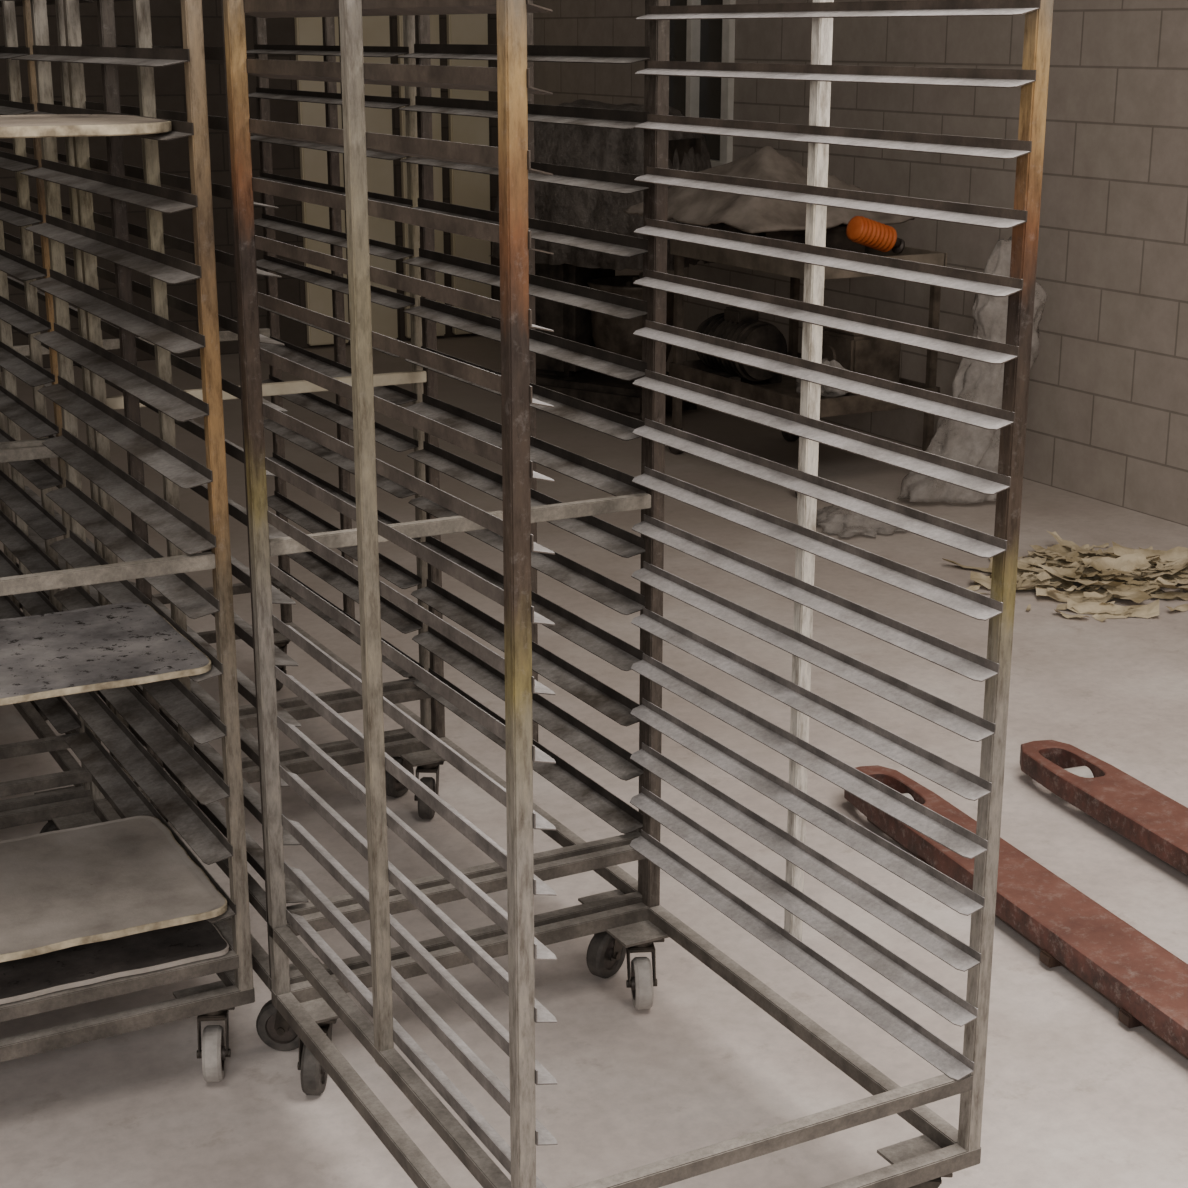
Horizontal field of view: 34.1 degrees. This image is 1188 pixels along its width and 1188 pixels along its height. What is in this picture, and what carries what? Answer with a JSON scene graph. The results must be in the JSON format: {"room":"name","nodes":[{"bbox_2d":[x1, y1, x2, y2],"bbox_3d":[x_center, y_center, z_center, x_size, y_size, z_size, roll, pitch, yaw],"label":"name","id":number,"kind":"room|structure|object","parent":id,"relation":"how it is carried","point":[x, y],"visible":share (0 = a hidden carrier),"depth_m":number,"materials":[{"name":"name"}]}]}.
{"room":"industrial bakery","nodes":[
{"label":"industrial bakery","id":0,"kind":"room"},
{"bbox_2d":[0,0,499,371],"bbox_3d":[-4.430,-2.548,9.221,9.400,3.200,0.200,-8,18,-27],"label":"wall","id":1,"kind":"structure","parent":0,"point":[166,17],"depth_m":10.45,"materials":[{"name":"concrete"}]},
{"bbox_2d":[294,14,491,345],"bbox_3d":[-1.114,-2.626,10.910,1.140,2.380,0.049,-8,18,-27],"label":"door","id":2,"kind":"structure","parent":1,"relation":"in","point":[468,189],"depth_m":10.95,"materials":[{"name":"beige paint"}]},
{"bbox_2d":[0,335,1187,1187],"bbox_3d":[-1.390,0.664,4.051,9.200,0.100,13.000,-8,18,-27],"label":"floor","id":3,"kind":"structure","parent":0,"point":[1075,1096],"depth_m":3.97,"materials":[{"name":"concrete"}]},
{"bbox_2d":[0,0,90,833],"bbox_3d":[-1.641,-0.424,4.160,0.786,1.930,1.007,-8,18,-27],"label":"rack","id":4,"kind":"object","parent":3,"relation":"on","point":[28,512],"visible":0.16,"depth_m":4.09,"materials":[{"name":"grey metal"}]},
{"bbox_2d":[0,0,254,1082],"bbox_3d":[-1.150,-0.171,3.286,0.784,1.930,1.021,-8,18,-27],"label":"rack","id":5,"kind":"object","parent":3,"relation":"on","point":[109,783],"visible":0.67,"depth_m":3.26,"materials":[{"name":"metal"}]},
{"bbox_2d":[0,114,171,137],"bbox_3d":[-1.006,-0.691,2.872,0.717,0.016,0.419,-8,18,-27],"label":"baking tray","id":6,"kind":"object","parent":5,"relation":"on","point":[43,125],"visible":1,"depth_m":2.85,"materials":[{"name":"beige metal"}]},
{"bbox_2d":[0,602,211,705],"bbox_3d":[-1.014,0.115,3.118,0.712,0.012,0.430,-8,18,-27],"label":"baking tray","id":7,"kind":"object","parent":5,"relation":"on","point":[49,655],"visible":1,"depth_m":3.17,"materials":[{"name":"grey metal"}]},
{"bbox_2d":[0,816,227,962],"bbox_3d":[-1.020,0.514,3.245,0.715,0.014,0.466,-8,18,-27],"label":"baking tray","id":8,"kind":"object","parent":5,"relation":"on","point":[65,888],"visible":1,"depth_m":3.28,"materials":[{"name":"grey metal"}]},
{"bbox_2d":[0,920,228,1003],"bbox_3d":[-1.044,0.577,3.309,0.714,0.010,0.546,-8,18,-27],"label":"baking tray","id":9,"kind":"object","parent":5,"relation":"on","point":[85,964],"visible":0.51,"depth_m":3.20,"materials":[{"name":"black metal"}]},
{"bbox_2d":[0,0,430,813],"bbox_3d":[-0.939,-0.528,4.524,0.758,1.930,1.007,-8,18,-27],"label":"rack","id":10,"kind":"object","parent":3,"relation":"on","point":[285,508],"visible":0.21,"depth_m":4.52,"materials":[{"name":"grey metal"}]},
{"bbox_2d":[63,0,649,1050],"bbox_3d":[-0.454,-0.278,3.660,0.758,1.930,1.007,-8,18,-27],"label":"rack","id":11,"kind":"object","parent":3,"relation":"on","point":[605,956],"visible":0.48,"depth_m":3.63,"materials":[{"name":"metal"}]},
{"bbox_2d":[490,99,713,420],"bbox_3d":[0.076,-1.571,9.047,0.958,1.430,0.690,11,20,34],"label":"mixer","id":12,"kind":"object","parent":3,"relation":"on","point":[596,148],"visible":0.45,"depth_m":8.81,"materials":[{"name":"metal"}]},
{"bbox_2d":[587,275,673,379],"bbox_3d":[0.185,-1.230,9.064,0.432,0.465,0.432,11,20,34],"label":"bowl","id":13,"kind":"object","parent":12,"relation":"on","point":[612,334],"depth_m":8.92,"materials":[{"name":"metal"}]},
{"bbox_2d":[223,0,1053,1187],"bbox_3d":[0.009,-0.034,2.814,0.745,1.930,0.954,-8,18,-27],"label":"rack","id":14,"kind":"object","parent":3,"relation":"on","point":[310,1007],"visible":1,"depth_m":2.77,"materials":[{"name":"metal"}]},
{"bbox_2d":[668,239,946,495],"bbox_3d":[0.835,-0.954,7.846,0.636,0.910,1.070,-8,18,-27],"label":"table","id":15,"kind":"object","parent":3,"relation":"on","point":[784,395],"visible":0.25,"depth_m":7.63,"materials":[{"name":"metal"}]},
{"bbox_2d":[696,306,786,382],"bbox_3d":[0.616,-1.019,7.944,0.260,0.300,0.485,-8,18,-27],"label":"motor","id":16,"kind":"object","parent":15,"relation":"on","point":[739,325],"visible":0.73,"depth_m":7.86,"materials":[{"name":"metal"}]},
{"bbox_2d":[676,221,864,253],"bbox_3d":[0.720,-1.442,7.841,0.520,0.130,0.640,-8,18,-27],"label":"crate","id":17,"kind":"object","parent":15,"relation":"on","point":[836,237],"visible":0.15,"depth_m":7.61,"materials":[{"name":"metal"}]},
{"bbox_2d":[623,146,914,232],"bbox_3d":[0.699,-1.668,7.859,0.845,0.292,0.959,-8,18,-27],"label":"cloth","id":18,"kind":"object","parent":17,"relation":"on","point":[749,214],"visible":0.56,"depth_m":7.65,"materials":[{"name":"grey fabric"}]},
{"bbox_2d":[669,352,939,417],"bbox_3d":[0.835,-0.858,7.874,0.636,0.070,1.016,-8,18,-27],"label":"shelf","id":19,"kind":"object","parent":15,"relation":"attached to","point":[784,395],"depth_m":7.66,"materials":[{"name":"metal"}]},
{"bbox_2d":[670,239,946,279],"bbox_3d":[0.835,-1.357,7.729,0.636,0.070,1.016,-8,18,-27],"label":"shelf","id":20,"kind":"object","parent":15,"relation":"attached to","point":[680,249],"depth_m":7.49,"materials":[{"name":"metal"}]},
{"bbox_2d":[821,327,900,395],"bbox_3d":[1.034,-0.945,7.759,0.251,0.262,0.320,-8,18,-27],"label":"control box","id":21,"kind":"object","parent":15,"relation":"on","point":[870,356],"visible":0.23,"depth_m":7.63,"materials":[{"name":"metal"}]},
{"bbox_2d":[846,216,904,253],"bbox_3d":[1.088,-1.382,7.465,0.258,0.157,0.104,-11,19,-33],"label":"bottle","id":22,"kind":"object","parent":15,"relation":"on","point":[870,233],"visible":1,"depth_m":7.41,"materials":[{"name":"orange plastic"}]},
{"bbox_2d":[844,740,1187,1059],"bbox_3d":[1.183,0.041,3.554,0.637,1.380,1.924,-6,17,-20],"label":"jack","id":23,"kind":"object","parent":3,"relation":"on","point":[1148,984],"visible":0.78,"depth_m":3.90,"materials":[{"name":"red paint"}]},
{"bbox_2d":[942,531,1187,621],"bbox_3d":[1.687,-0.089,6.331,1.000,0.088,0.849,-8,18,-27],"label":"pile","id":24,"kind":"object","parent":3,"relation":"on","point":[1136,575],"visible":0.94,"depth_m":6.25,"materials":[{"name":"beige paper"}]},
{"bbox_2d":[533,0,1187,525],"bbox_3d":[2.750,-1.534,5.737,0.200,3.200,13.000,-8,18,-27],"label":"wall","id":25,"kind":"structure","parent":0,"point":[1107,410],"depth_m":7.57,"materials":[{"name":"concrete"}]},
{"bbox_2d":[669,0,735,166],"bbox_3d":[0.503,-2.762,9.531,0.095,1.350,0.750,-8,18,-27],"label":"window","id":26,"kind":"structure","parent":25,"relation":"in","point":[691,40],"depth_m":9.51,"materials":[{"name":"white paint"}]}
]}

